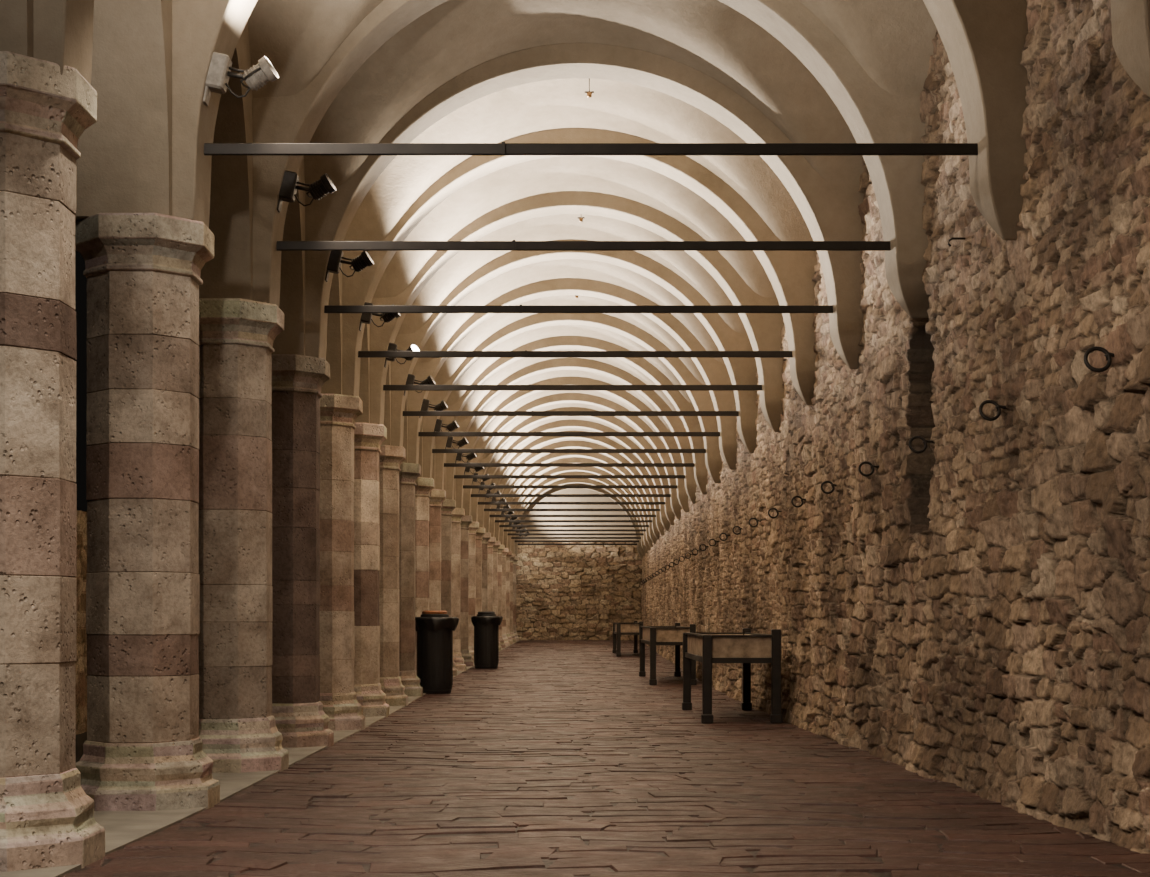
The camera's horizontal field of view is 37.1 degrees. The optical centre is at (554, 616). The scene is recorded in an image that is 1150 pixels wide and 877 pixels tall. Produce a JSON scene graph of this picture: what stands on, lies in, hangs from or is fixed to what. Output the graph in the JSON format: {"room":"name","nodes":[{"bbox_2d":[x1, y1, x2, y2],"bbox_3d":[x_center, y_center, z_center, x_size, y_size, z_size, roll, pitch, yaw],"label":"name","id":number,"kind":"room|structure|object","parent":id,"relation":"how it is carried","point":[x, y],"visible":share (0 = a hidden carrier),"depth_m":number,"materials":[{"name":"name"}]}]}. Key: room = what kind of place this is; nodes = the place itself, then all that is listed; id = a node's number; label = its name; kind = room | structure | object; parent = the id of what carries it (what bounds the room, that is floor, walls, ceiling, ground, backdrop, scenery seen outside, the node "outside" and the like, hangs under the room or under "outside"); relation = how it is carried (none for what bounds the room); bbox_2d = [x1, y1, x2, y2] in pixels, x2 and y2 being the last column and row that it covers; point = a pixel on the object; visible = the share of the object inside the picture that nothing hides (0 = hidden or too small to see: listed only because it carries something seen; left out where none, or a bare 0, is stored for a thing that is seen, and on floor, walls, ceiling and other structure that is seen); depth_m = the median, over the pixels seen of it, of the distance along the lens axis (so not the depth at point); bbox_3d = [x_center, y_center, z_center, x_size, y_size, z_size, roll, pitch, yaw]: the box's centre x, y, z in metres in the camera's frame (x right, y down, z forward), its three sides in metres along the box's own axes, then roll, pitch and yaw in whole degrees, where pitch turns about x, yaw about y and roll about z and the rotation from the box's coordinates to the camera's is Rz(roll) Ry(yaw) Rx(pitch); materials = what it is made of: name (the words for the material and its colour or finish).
{"room":"vaulted stone arcade","nodes":[
{"label":"vaulted stone arcade","id":0,"kind":"room"},
{"bbox_2d":[0,0,477,521],"bbox_3d":[-2.267,-3.970,32.085,0.869,3.420,70.209,0,0,1],"label":"wall","id":1,"kind":"structure","parent":0,"point":[124,165],"depth_m":9.68,"materials":[{"name":"paint"}]},
{"bbox_2d":[203,52,278,105],"bbox_3d":[-1.809,-3.087,9.851,0.443,0.286,0.169,0,0,0],"label":"spotlight","id":2,"kind":"object","parent":1,"relation":"attached to","point":[219,72],"visible":1,"depth_m":9.80,"materials":[{"name":"metal"}]},
{"bbox_2d":[277,170,335,211],"bbox_3d":[-1.809,-3.087,12.451,0.443,0.286,0.169,0,0,0],"label":"spotlight","id":3,"kind":"object","parent":1,"relation":"attached to","point":[320,188],"visible":1,"depth_m":12.40,"materials":[{"name":"metal"}]},
{"bbox_2d":[325,251,373,281],"bbox_3d":[-1.809,-3.087,15.051,0.443,0.286,0.169,0,0,0],"label":"spotlight","id":4,"kind":"object","parent":1,"relation":"attached to","point":[358,263],"visible":0.98,"depth_m":15.00,"materials":[{"name":"metal"}]},
{"bbox_2d":[359,302,400,330],"bbox_3d":[-1.809,-3.087,17.651,0.443,0.286,0.169,0,0,0],"label":"spotlight","id":5,"kind":"object","parent":1,"relation":"attached to","point":[366,318],"visible":0.63,"depth_m":17.60,"materials":[{"name":"metal"}]},
{"bbox_2d":[384,343,419,367],"bbox_3d":[-1.810,-3.087,20.247,0.441,0.286,0.216,0,0,0],"label":"spotlight","id":6,"kind":"object","parent":1,"relation":"attached to","point":[392,347],"visible":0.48,"depth_m":20.20,"materials":[{"name":"black metal"}]},
{"bbox_2d":[404,374,435,395],"bbox_3d":[-1.809,-3.087,22.851,0.443,0.286,0.169,0,0,0],"label":"spotlight","id":7,"kind":"object","parent":1,"relation":"attached to","point":[410,380],"visible":0.62,"depth_m":22.79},
{"bbox_2d":[419,399,447,417],"bbox_3d":[-1.806,-3.087,25.451,0.443,0.286,0.169,0,0,0],"label":"spotlight","id":8,"kind":"object","parent":1,"relation":"attached to","point":[441,406],"visible":0.77,"depth_m":25.40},
{"bbox_2d":[433,419,458,436],"bbox_3d":[-1.788,-3.087,28.051,0.443,0.286,0.169,0,0,0],"label":"spotlight","id":9,"kind":"object","parent":1,"relation":"attached to","point":[454,425],"visible":0.97,"depth_m":27.99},
{"bbox_2d":[445,436,468,448],"bbox_3d":[-1.764,-3.087,30.651,0.443,0.286,0.169,0,0,0],"label":"spotlight","id":10,"kind":"object","parent":1,"relation":"attached to","point":[463,441],"visible":0.96,"depth_m":30.60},
{"bbox_2d":[455,453,476,462],"bbox_3d":[-1.734,-3.087,33.251,0.443,0.286,0.169,0,0,0],"label":"spotlight","id":11,"kind":"object","parent":1,"relation":"attached to","point":[459,456],"visible":0.91,"depth_m":33.20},
{"bbox_2d":[464,462,483,474],"bbox_3d":[-1.701,-3.087,35.851,0.443,0.286,0.169,0,0,0],"label":"spotlight","id":12,"kind":"object","parent":1,"relation":"attached to","point":[467,469],"visible":0.62,"depth_m":35.80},
{"bbox_2d":[490,497,505,506],"bbox_3d":[-1.539,-3.087,46.251,0.443,0.286,0.169,0,0,0],"label":"spotlight","id":13,"kind":"object","parent":1,"relation":"attached to","point":[493,498],"visible":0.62,"depth_m":46.19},
{"bbox_2d":[75,0,1028,239],"bbox_3d":[0.035,-3.711,9.984,5.610,3.042,0.431,0,0,0],"label":"arch","id":14,"kind":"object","parent":1,"relation":"attached to","point":[983,41],"depth_m":9.77,"materials":[{"name":"paint"}]},
{"bbox_2d":[432,449,705,452],"bbox_3d":[0.231,-2.720,28.177,4.620,0.072,0.043,0,0,0],"label":"rod","id":15,"kind":"object","parent":1,"relation":"attached to","point":[433,450],"visible":1,"depth_m":28.17,"materials":[{"name":"metal"}]},
{"bbox_2d":[418,432,719,436],"bbox_3d":[0.213,-2.720,25.578,4.620,0.072,0.043,0,0,0],"label":"rod","id":16,"kind":"object","parent":1,"relation":"attached to","point":[534,434],"visible":1,"depth_m":25.57,"materials":[{"name":"metal"}]},
{"bbox_2d":[444,463,694,466],"bbox_3d":[0.256,-2.720,30.777,4.620,0.072,0.043,0,0,0],"label":"rod","id":17,"kind":"object","parent":1,"relation":"attached to","point":[445,464],"visible":1,"depth_m":30.77,"materials":[{"name":"metal"}]},
{"bbox_2d":[454,475,684,478],"bbox_3d":[0.285,-2.720,33.377,4.620,0.072,0.043,0,0,0],"label":"rod","id":18,"kind":"object","parent":1,"relation":"attached to","point":[455,476],"visible":1,"depth_m":33.37,"materials":[{"name":"metal"}]},
{"bbox_2d":[463,485,676,488],"bbox_3d":[0.319,-2.720,35.977,4.620,0.072,0.043,0,0,0],"label":"rod","id":19,"kind":"object","parent":1,"relation":"attached to","point":[464,486],"visible":1,"depth_m":35.97,"materials":[{"name":"metal"}]},
{"bbox_2d":[403,411,738,415],"bbox_3d":[0.210,-2.720,22.977,4.620,0.072,0.043,0,0,0],"label":"rod","id":20,"kind":"object","parent":1,"relation":"attached to","point":[405,413],"visible":0.94,"depth_m":22.97,"materials":[{"name":"metal"}]},
{"bbox_2d":[471,494,670,496],"bbox_3d":[0.355,-2.720,38.578,4.620,0.072,0.043,0,0,0],"label":"rod","id":21,"kind":"object","parent":1,"relation":"attached to","point":[472,495],"visible":1,"depth_m":38.57,"materials":[{"name":"metal"}]},
{"bbox_2d":[435,336,707,494],"bbox_3d":[0.081,-3.711,30.784,5.610,3.042,0.431,0,0,0],"label":"trim","id":22,"kind":"structure","parent":1,"relation":"attached to","point":[691,423],"depth_m":30.57,"materials":[{"name":"paint"}]},
{"bbox_2d":[446,358,696,503],"bbox_3d":[0.110,-3.711,33.384,5.610,3.042,0.431,0,0,0],"label":"trim","id":23,"kind":"structure","parent":1,"relation":"attached to","point":[675,424],"depth_m":33.17,"materials":[{"name":"paint"}]},
{"bbox_2d":[478,502,664,504],"bbox_3d":[0.394,-2.720,41.178,4.620,0.072,0.043,0,0,0],"label":"rod","id":24,"kind":"object","parent":1,"relation":"attached to","point":[479,503],"visible":1,"depth_m":41.17,"materials":[{"name":"metal"}]},
{"bbox_2d":[484,509,659,510],"bbox_3d":[0.436,-2.720,43.778,4.620,0.072,0.043,0,0,0],"label":"rod","id":25,"kind":"object","parent":1,"relation":"attached to","point":[484,509],"visible":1,"depth_m":43.77,"materials":[{"name":"metal"}]},
{"bbox_2d":[456,376,688,511],"bbox_3d":[0.143,-3.711,35.984,5.610,3.042,0.431,0,0,0],"label":"arch","id":26,"kind":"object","parent":1,"relation":"attached to","point":[657,424],"depth_m":35.77,"materials":[{"name":"paint"}]},
{"bbox_2d":[383,384,761,390],"bbox_3d":[0.210,-2.720,20.378,4.620,0.072,0.043,0,0,0],"label":"rod","id":27,"kind":"object","parent":1,"relation":"attached to","point":[529,387],"visible":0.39,"depth_m":20.37,"materials":[{"name":"metal"}]},
{"bbox_2d":[408,278,736,469],"bbox_3d":[0.038,-3.711,25.584,5.610,3.042,0.431,0,0,0],"label":"trim","id":28,"kind":"structure","parent":1,"relation":"attached to","point":[713,372],"depth_m":25.37,"materials":[{"name":"paint"}]},
{"bbox_2d":[423,313,722,482],"bbox_3d":[0.056,-3.711,28.184,5.610,3.042,0.431,0,0,0],"label":"trim","id":29,"kind":"structure","parent":1,"relation":"attached to","point":[701,400],"depth_m":27.97,"materials":[{"name":"paint"}]},
{"bbox_2d":[464,393,681,518],"bbox_3d":[0.180,-3.711,38.584,5.610,3.042,0.431,0,0,0],"label":"arch","id":30,"kind":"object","parent":1,"relation":"attached to","point":[559,398],"depth_m":38.37,"materials":[{"name":"paint"}]},
{"bbox_2d":[490,515,655,516],"bbox_3d":[0.481,-2.720,46.377,4.620,0.072,0.043,0,0,0],"label":"rod","id":31,"kind":"object","parent":1,"relation":"attached to","point":[490,515],"visible":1,"depth_m":46.37,"materials":[{"name":"metal"}]},
{"bbox_2d":[471,407,674,524],"bbox_3d":[0.219,-3.711,41.184,5.610,3.042,0.431,0,0,0],"label":"arch","id":32,"kind":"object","parent":1,"relation":"attached to","point":[619,424],"depth_m":40.97,"materials":[{"name":"paint"}]},
{"bbox_2d":[495,520,651,522],"bbox_3d":[0.527,-2.720,48.977,4.620,0.072,0.043,0,0,0],"label":"rod","id":33,"kind":"object","parent":1,"relation":"attached to","point":[555,521],"visible":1,"depth_m":48.96,"materials":[{"name":"metal"}]},
{"bbox_2d":[478,419,669,530],"bbox_3d":[0.261,-3.711,43.784,5.610,3.042,0.431,0,0,0],"label":"arch","id":34,"kind":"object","parent":1,"relation":"attached to","point":[561,424],"depth_m":43.57,"materials":[{"name":"paint"}]},
{"bbox_2d":[499,525,648,526],"bbox_3d":[0.576,-2.720,51.578,4.620,0.072,0.043,0,0,0],"label":"rod","id":35,"kind":"object","parent":1,"relation":"attached to","point":[499,525],"visible":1,"depth_m":51.56,"materials":[{"name":"metal"}]},
{"bbox_2d":[391,239,757,452],"bbox_3d":[0.035,-3.711,22.984,5.610,3.042,0.431,0,0,0],"label":"trim","id":36,"kind":"structure","parent":1,"relation":"attached to","point":[742,371],"depth_m":22.77,"materials":[{"name":"paint"}]},
{"bbox_2d":[484,431,664,535],"bbox_3d":[0.306,-3.711,46.384,5.610,3.042,0.431,0,0,0],"label":"arch","id":37,"kind":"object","parent":1,"relation":"attached to","point":[632,458],"depth_m":46.17,"materials":[{"name":"paint"}]},
{"bbox_2d":[489,440,659,539],"bbox_3d":[0.352,-3.711,48.984,5.610,3.042,0.431,0,0,0],"label":"trim","id":38,"kind":"structure","parent":1,"relation":"attached to","point":[563,444],"depth_m":48.77,"materials":[{"name":"paint"}]},
{"bbox_2d":[358,350,791,357],"bbox_3d":[0.210,-2.720,17.777,4.620,0.072,0.043,0,0,0],"label":"rod","id":39,"kind":"object","parent":1,"relation":"attached to","point":[361,354],"visible":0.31,"depth_m":17.77,"materials":[{"name":"metal"}]},
{"bbox_2d":[494,453,656,543],"bbox_3d":[0.401,-3.711,51.584,5.610,3.042,0.431,0,0,0],"label":"trim","id":40,"kind":"structure","parent":1,"relation":"attached to","point":[551,456],"depth_m":51.36,"materials":[{"name":"paint"}]},
{"bbox_2d":[370,191,784,431],"bbox_3d":[0.035,-3.711,20.384,5.610,3.042,0.431,0,0,0],"label":"arch","id":41,"kind":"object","parent":1,"relation":"attached to","point":[763,330],"depth_m":20.17,"materials":[{"name":"paint"}]},
{"bbox_2d":[324,305,832,312],"bbox_3d":[0.210,-2.720,15.178,4.620,0.072,0.043,0,0,0],"label":"rod","id":42,"kind":"object","parent":1,"relation":"attached to","point":[327,308],"visible":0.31,"depth_m":15.17,"materials":[{"name":"metal"}]},
{"bbox_2d":[342,128,816,404],"bbox_3d":[0.035,-3.711,17.784,5.610,3.042,0.431,0,0,0],"label":"arch","id":43,"kind":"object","parent":1,"relation":"attached to","point":[790,274],"depth_m":17.57,"materials":[{"name":"paint"}]},
{"bbox_2d":[277,240,890,250],"bbox_3d":[0.210,-2.720,12.578,4.620,0.072,0.043,0,0,0],"label":"rod","id":44,"kind":"object","parent":1,"relation":"attached to","point":[513,245],"visible":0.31,"depth_m":12.57,"materials":[{"name":"metal"}]},
{"bbox_2d":[305,43,863,368],"bbox_3d":[0.035,-3.711,15.184,5.610,3.042,0.431,0,0,0],"label":"arch","id":45,"kind":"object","parent":1,"relation":"attached to","point":[830,212],"depth_m":14.97,"materials":[{"name":"paint"}]},
{"bbox_2d":[204,142,977,154],"bbox_3d":[0.210,-2.720,9.977,4.620,0.072,0.043,0,0,0],"label":"rod","id":46,"kind":"object","parent":1,"relation":"attached to","point":[503,148],"visible":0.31,"depth_m":9.97,"materials":[{"name":"metal"}]},
{"bbox_2d":[253,0,929,317],"bbox_3d":[0.035,-3.711,12.584,5.610,3.042,0.431,0,0,0],"label":"arch","id":47,"kind":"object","parent":1,"relation":"attached to","point":[871,113],"depth_m":12.37,"materials":[{"name":"paint"}]},
{"bbox_2d":[33,0,1149,96],"bbox_3d":[0.035,-3.711,7.384,5.610,3.042,0.431,0,0,0],"label":"arch","id":48,"kind":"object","parent":1,"relation":"attached to","point":[62,29],"depth_m":7.31,"materials":[{"name":"paint"}]},
{"bbox_2d":[0,640,519,876],"bbox_3d":[-2.304,1.201,30.316,1.310,0.586,72.643,0,0,1],"label":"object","id":49,"kind":"structure","parent":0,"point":[122,828],"depth_m":9.27,"materials":[{"name":"stone"}]},
{"bbox_2d":[0,51,104,871],"bbox_3d":[-2.394,-0.619,7.384,0.829,3.393,0.832,0,0,0],"label":"column","id":50,"kind":"structure","parent":49,"relation":"on","point":[47,819],"depth_m":7.18,"materials":[{"name":"stone"}]},
{"bbox_2d":[75,213,219,810],"bbox_3d":[-2.395,-0.569,9.983,0.828,3.390,0.830,0,0,0],"label":"column","id":51,"kind":"structure","parent":49,"relation":"on","point":[142,749],"depth_m":9.71,"materials":[{"name":"stone"}]},
{"bbox_2d":[198,298,288,772],"bbox_3d":[-2.392,-0.559,12.583,0.830,3.412,0.832,0,0,0],"label":"column","id":52,"kind":"structure","parent":49,"relation":"on","point":[238,730],"depth_m":12.29,"materials":[{"name":"stone"}]},
{"bbox_2d":[272,354,333,747],"bbox_3d":[-2.397,-0.549,15.184,0.833,3.433,0.834,0,0,0],"label":"column","id":53,"kind":"structure","parent":49,"relation":"on","point":[301,720],"depth_m":14.89,"materials":[{"name":"stone"}]},
{"bbox_2d":[319,394,364,730],"bbox_3d":[-2.395,-0.535,17.783,0.829,3.461,0.825,0,0,0],"label":"column","id":54,"kind":"structure","parent":49,"relation":"on","point":[339,413],"depth_m":17.53,"materials":[{"name":"stone"}]},
{"bbox_2d":[354,422,389,716],"bbox_3d":[-2.396,-0.529,20.383,0.833,3.473,0.833,0,0,0],"label":"column","id":55,"kind":"structure","parent":49,"relation":"on","point":[368,437],"depth_m":20.14,"materials":[{"name":"stone"}]},
{"bbox_2d":[379,445,407,705],"bbox_3d":[-2.393,-0.524,22.985,0.828,3.482,0.834,0,0,0],"label":"column","id":56,"kind":"structure","parent":49,"relation":"on","point":[391,457],"depth_m":22.75,"materials":[{"name":"stone"}]},
{"bbox_2d":[399,462,422,696],"bbox_3d":[-2.394,-0.526,25.584,0.831,3.479,0.821,0,0,0],"label":"column","id":57,"kind":"structure","parent":49,"relation":"on","point":[409,473],"depth_m":25.36,"materials":[{"name":"stone"}]},
{"bbox_2d":[415,477,434,673],"bbox_3d":[-2.374,-0.531,28.182,0.831,3.468,0.827,0,0,0],"label":"column","id":58,"kind":"structure","parent":49,"relation":"on","point":[424,486],"depth_m":27.95,"materials":[{"name":"stone"}]},
{"bbox_2d":[429,489,445,610],"bbox_3d":[-2.351,-0.538,30.783,0.830,3.455,0.826,0,0,0],"label":"column","id":59,"kind":"structure","parent":49,"relation":"on","point":[438,496],"depth_m":30.57,"materials":[{"name":"stone"}]},
{"bbox_2d":[441,499,457,675],"bbox_3d":[-2.317,-0.544,33.387,0.832,3.443,0.826,0,0,0],"label":"column","id":60,"kind":"structure","parent":49,"relation":"on","point":[448,505],"depth_m":33.18,"materials":[{"name":"stone"}]},
{"bbox_2d":[451,508,465,670],"bbox_3d":[-2.286,-0.550,35.983,0.826,3.431,0.834,0,0,0],"label":"column","id":61,"kind":"structure","parent":49,"relation":"on","point":[458,513],"depth_m":35.78,"materials":[{"name":"stone"}]},
{"bbox_2d":[460,515,473,665],"bbox_3d":[-2.252,-0.560,38.584,0.832,3.411,0.826,0,0,0],"label":"column","id":62,"kind":"structure","parent":49,"relation":"on","point":[466,520],"depth_m":38.38,"materials":[{"name":"stone"}]},
{"bbox_2d":[468,522,478,660],"bbox_3d":[-2.208,-0.570,41.187,0.829,3.392,0.830,0,0,0],"label":"column","id":63,"kind":"structure","parent":49,"relation":"on","point":[474,526],"depth_m":40.98,"materials":[{"name":"stone"}]},
{"bbox_2d":[475,527,484,615],"bbox_3d":[-2.168,-0.580,43.788,0.832,3.371,0.828,0,0,0],"label":"column","id":64,"kind":"structure","parent":49,"relation":"on","point":[480,532],"depth_m":43.59,"materials":[{"name":"stone"}]},
{"bbox_2d":[482,532,490,611],"bbox_3d":[-2.125,-0.590,46.383,0.823,3.352,0.830,0,0,0],"label":"column","id":65,"kind":"structure","parent":49,"relation":"on","point":[487,535],"depth_m":46.19,"materials":[{"name":"stone"}]},
{"bbox_2d":[487,537,495,611],"bbox_3d":[-2.079,-0.601,48.985,0.827,3.330,0.833,0,0,0],"label":"column","id":66,"kind":"structure","parent":49,"relation":"on","point":[492,540],"depth_m":48.80,"materials":[{"name":"stone"}]},
{"bbox_2d":[493,541,501,649],"bbox_3d":[-2.029,-0.610,51.585,0.836,3.312,0.833,0,0,0],"label":"column","id":67,"kind":"structure","parent":49,"relation":"on","point":[496,545],"depth_m":51.40,"materials":[{"name":"stone"}]},
{"bbox_2d":[497,545,505,647],"bbox_3d":[-1.978,-0.620,54.187,0.836,3.291,0.832,0,0,0],"label":"column","id":68,"kind":"structure","parent":49,"relation":"on","point":[501,548],"depth_m":54.00,"materials":[{"name":"stone"}]},
{"bbox_2d":[502,548,508,645],"bbox_3d":[-1.925,-0.630,56.783,0.832,3.272,0.832,0,0,0],"label":"column","id":69,"kind":"structure","parent":49,"relation":"on","point":[505,551],"depth_m":56.59,"materials":[{"name":"stone"}]},
{"bbox_2d":[506,551,512,643],"bbox_3d":[-1.875,-0.640,59.382,0.825,3.251,0.832,0,0,0],"label":"column","id":70,"kind":"structure","parent":49,"relation":"on","point":[509,554],"depth_m":59.19,"materials":[{"name":"stone"}]},
{"bbox_2d":[510,554,515,641],"bbox_3d":[-1.817,-0.649,61.983,0.829,3.231,0.831,0,0,0],"label":"column","id":71,"kind":"structure","parent":49,"relation":"on","point":[512,557],"depth_m":61.80,"materials":[{"name":"stone"}]},
{"bbox_2d":[513,556,518,640],"bbox_3d":[-1.763,-0.659,64.584,0.831,3.212,0.829,0,0,0],"label":"column","id":72,"kind":"structure","parent":49,"relation":"on","point":[516,559],"depth_m":64.39,"materials":[{"name":"stone"}]},
{"bbox_2d":[518,489,635,539],"bbox_3d":[0.800,-4.330,66.430,6.600,2.900,0.120,0,0,0],"label":"wall","id":73,"kind":"structure","parent":0,"point":[568,491],"depth_m":66.37,"materials":[{"name":"paint"}]},
{"bbox_2d":[516,542,641,639],"bbox_3d":[0.795,-0.875,66.378,6.390,3.990,0.198,0,0,0],"label":"wall","id":74,"kind":"structure","parent":0,"point":[564,592],"depth_m":66.39,"materials":[{"name":"stone"}]},
{"bbox_2d":[248,0,936,514],"bbox_3d":[0.492,-3.757,32.085,5.249,2.886,70.252,0,0,1],"label":"ceiling","id":75,"kind":"structure","parent":0,"point":[891,40],"depth_m":16.90,"materials":[{"name":"paint"}]},
{"bbox_2d":[585,78,593,97],"bbox_3d":[0.330,-5.115,16.484,0.090,0.250,0.052,0,0,0],"label":"ceiling fixture","id":76,"kind":"object","parent":75,"relation":"hanging from","point":[589,93],"visible":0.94,"depth_m":16.48,"materials":[{"name":"metal"}]},
{"bbox_2d":[62,640,1149,876],"bbox_3d":[0.603,1.057,30.347,7.006,0.290,72.694,0,0,0],"label":"floor","id":77,"kind":"structure","parent":0,"point":[558,759],"depth_m":10.11,"materials":[{"name":"brick"}]},
{"bbox_2d":[415,611,458,693],"bbox_3d":[-1.841,0.548,26.524,0.723,1.279,0.664,0,0,0],"label":"litter bin","id":78,"kind":"object","parent":77,"relation":"on","point":[434,629],"visible":0.94,"depth_m":26.29,"materials":[{"name":"black plastic"}]},
{"bbox_2d":[471,612,502,668],"bbox_3d":[-1.482,0.512,37.444,0.700,1.240,0.643,0,0,0],"label":"litter bin","id":79,"kind":"object","parent":77,"relation":"on","point":[486,624],"visible":1,"depth_m":37.22,"materials":[{"name":"black plastic"}]},
{"bbox_2d":[612,621,642,656],"bbox_3d":[2.000,0.594,47.320,0.725,0.948,3.245,0,0,0],"label":"stall table","id":80,"kind":"object","parent":77,"relation":"on","point":[620,629],"visible":0.9,"depth_m":45.76,"materials":[{"name":"brown wood"}]},
{"bbox_2d":[615,624,638,631],"bbox_3d":[2.000,0.316,47.320,0.595,0.240,3.115,0,0,0],"label":"glass","id":81,"kind":"object","parent":80,"relation":"on","point":[618,627],"depth_m":45.76,"materials":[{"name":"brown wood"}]},
{"bbox_2d":[639,623,696,684],"bbox_3d":[2.020,0.647,31.200,0.805,1.053,3.765,0,0,0],"label":"stall table","id":82,"kind":"object","parent":77,"relation":"on","point":[653,636],"visible":0.88,"depth_m":29.38,"materials":[{"name":"brown wood"}]},
{"bbox_2d":[643,628,689,641],"bbox_3d":[2.020,0.325,31.200,0.675,0.240,3.635,0,0,0],"label":"glass","id":83,"kind":"object","parent":82,"relation":"on","point":[649,634],"depth_m":29.38,"materials":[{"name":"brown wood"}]},
{"bbox_2d":[682,628,781,722],"bbox_3d":[2.060,0.666,20.384,0.885,1.050,3.037,0,0,0],"label":"stall table","id":84,"kind":"object","parent":77,"relation":"on","point":[746,647],"visible":1,"depth_m":18.93,"materials":[{"name":"brown wood"}]},
{"bbox_2d":[687,634,771,657],"bbox_3d":[2.060,0.345,20.384,0.755,0.240,2.907,0,0,0],"label":"glass","id":85,"kind":"object","parent":84,"relation":"on","point":[698,645],"depth_m":18.93,"materials":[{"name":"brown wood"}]},
{"bbox_2d":[641,0,1149,853],"bbox_3d":[2.999,-2.149,34.960,0.966,6.858,63.921,0,0,0],"label":"wall","id":86,"kind":"structure","parent":0,"point":[971,611],"depth_m":10.69,"materials":[{"name":"stone"}]},
{"bbox_2d":[504,529,645,531],"bbox_3d":[0.626,-2.720,54.178,4.620,0.072,0.043,0,0,0],"label":"rod","id":87,"kind":"object","parent":86,"relation":"attached to","point":[558,530],"visible":1,"depth_m":54.17,"materials":[{"name":"metal"}]},
{"bbox_2d":[508,533,642,534],"bbox_3d":[0.679,-2.720,56.778,4.620,0.072,0.043,0,0,0],"label":"rod","id":88,"kind":"object","parent":86,"relation":"attached to","point":[508,533],"visible":1,"depth_m":56.77,"materials":[{"name":"metal"}]},
{"bbox_2d":[499,457,652,546],"bbox_3d":[0.451,-3.711,54.184,5.610,3.042,0.431,0,0,0],"label":"trim","id":89,"kind":"structure","parent":86,"relation":"attached to","point":[539,470],"depth_m":53.97,"materials":[{"name":"paint"}]},
{"bbox_2d":[511,537,640,538],"bbox_3d":[0.733,-2.720,59.377,4.620,0.072,0.043,0,0,0],"label":"rod","id":90,"kind":"object","parent":86,"relation":"attached to","point":[511,537],"visible":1,"depth_m":59.37,"materials":[{"name":"metal"}]},
{"bbox_2d":[503,467,650,549],"bbox_3d":[0.504,-3.711,56.784,5.610,3.042,0.431,0,0,0],"label":"trim","id":91,"kind":"structure","parent":86,"relation":"attached to","point":[557,470],"depth_m":56.56,"materials":[{"name":"paint"}]},
{"bbox_2d":[515,540,638,541],"bbox_3d":[0.788,-2.720,61.977,4.620,0.072,0.043,0,0,0],"label":"rod","id":92,"kind":"object","parent":86,"relation":"attached to","point":[515,540],"visible":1,"depth_m":61.97,"materials":[{"name":"metal"}]},
{"bbox_2d":[518,543,636,544],"bbox_3d":[0.846,-2.720,64.578,4.620,0.072,0.043,0,0,0],"label":"rod","id":93,"kind":"object","parent":86,"relation":"attached to","point":[518,543],"visible":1,"depth_m":64.57,"materials":[{"name":"metal"}]},
{"bbox_2d":[507,471,647,552],"bbox_3d":[0.558,-3.711,59.384,5.610,3.042,0.431,0,0,0],"label":"trim","id":94,"kind":"structure","parent":86,"relation":"attached to","point":[547,481],"depth_m":59.16,"materials":[{"name":"paint"}]},
{"bbox_2d":[511,479,644,555],"bbox_3d":[0.613,-3.711,61.984,5.610,3.042,0.431,0,0,0],"label":"trim","id":95,"kind":"structure","parent":86,"relation":"attached to","point":[563,481],"depth_m":61.77,"materials":[{"name":"paint"}]},
{"bbox_2d":[514,483,642,557],"bbox_3d":[0.670,-3.711,64.584,5.610,3.042,0.431,0,0,0],"label":"trim","id":96,"kind":"structure","parent":86,"relation":"attached to","point":[600,490],"depth_m":64.36,"materials":[{"name":"paint"}]},
{"bbox_2d":[768,508,781,517],"bbox_3d":[2.630,-1.220,20.228,0.240,0.130,0.060,0,0,0],"label":"ring","id":97,"kind":"object","parent":86,"relation":"attached to","point":[777,511],"visible":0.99,"depth_m":20.22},
{"bbox_2d":[791,496,805,507],"bbox_3d":[2.630,-1.220,18.213,0.240,0.130,0.060,0,0,0],"label":"ring","id":98,"kind":"object","parent":86,"relation":"attached to","point":[794,497],"visible":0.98,"depth_m":18.21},
{"bbox_2d":[821,481,836,493],"bbox_3d":[2.630,-1.220,16.198,0.240,0.130,0.060,0,0,0],"label":"ring","id":99,"kind":"object","parent":86,"relation":"attached to","point":[824,482],"visible":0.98,"depth_m":16.19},
{"bbox_2d":[858,461,878,476],"bbox_3d":[2.630,-1.220,14.183,0.240,0.130,0.060,0,0,0],"label":"ring","id":100,"kind":"object","parent":86,"relation":"attached to","point":[872,466],"visible":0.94,"depth_m":14.18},
{"bbox_2d":[909,436,934,452],"bbox_3d":[2.630,-1.220,12.168,0.240,0.130,0.060,0,0,0],"label":"ring","id":101,"kind":"object","parent":86,"relation":"attached to","point":[925,442],"visible":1,"depth_m":12.16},
{"bbox_2d":[979,400,1007,420],"bbox_3d":[2.630,-1.220,10.153,0.240,0.130,0.060,0,0,0],"label":"ring","id":102,"kind":"object","parent":86,"relation":"attached to","point":[998,407],"visible":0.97,"depth_m":10.15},
{"bbox_2d":[1084,346,1113,371],"bbox_3d":[2.630,-1.220,8.138,0.240,0.130,0.060,0,0,0],"label":"ring","id":103,"kind":"object","parent":86,"relation":"attached to","point":[1108,355],"visible":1,"depth_m":8.13,"materials":[{"name":"metal"}]},
{"label":"outside","id":104,"kind":"structure","parent":0,"visible":0},
{"bbox_2d":[76,732,86,761],"bbox_3d":[-31.475,1.470,42.000,57.050,0.001,96.000,0,0,0],"label":"floor","id":105,"kind":"structure","parent":104,"point":[81,738],"depth_m":19.70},
{"bbox_2d":[75,510,87,734],"bbox_3d":[-5.970,0.095,33.980,0.122,2.850,51.960,0,0,0],"label":"wall","id":106,"kind":"structure","parent":105,"relation":"on","point":[81,663],"depth_m":21.63,"materials":[{"name":"stone"}]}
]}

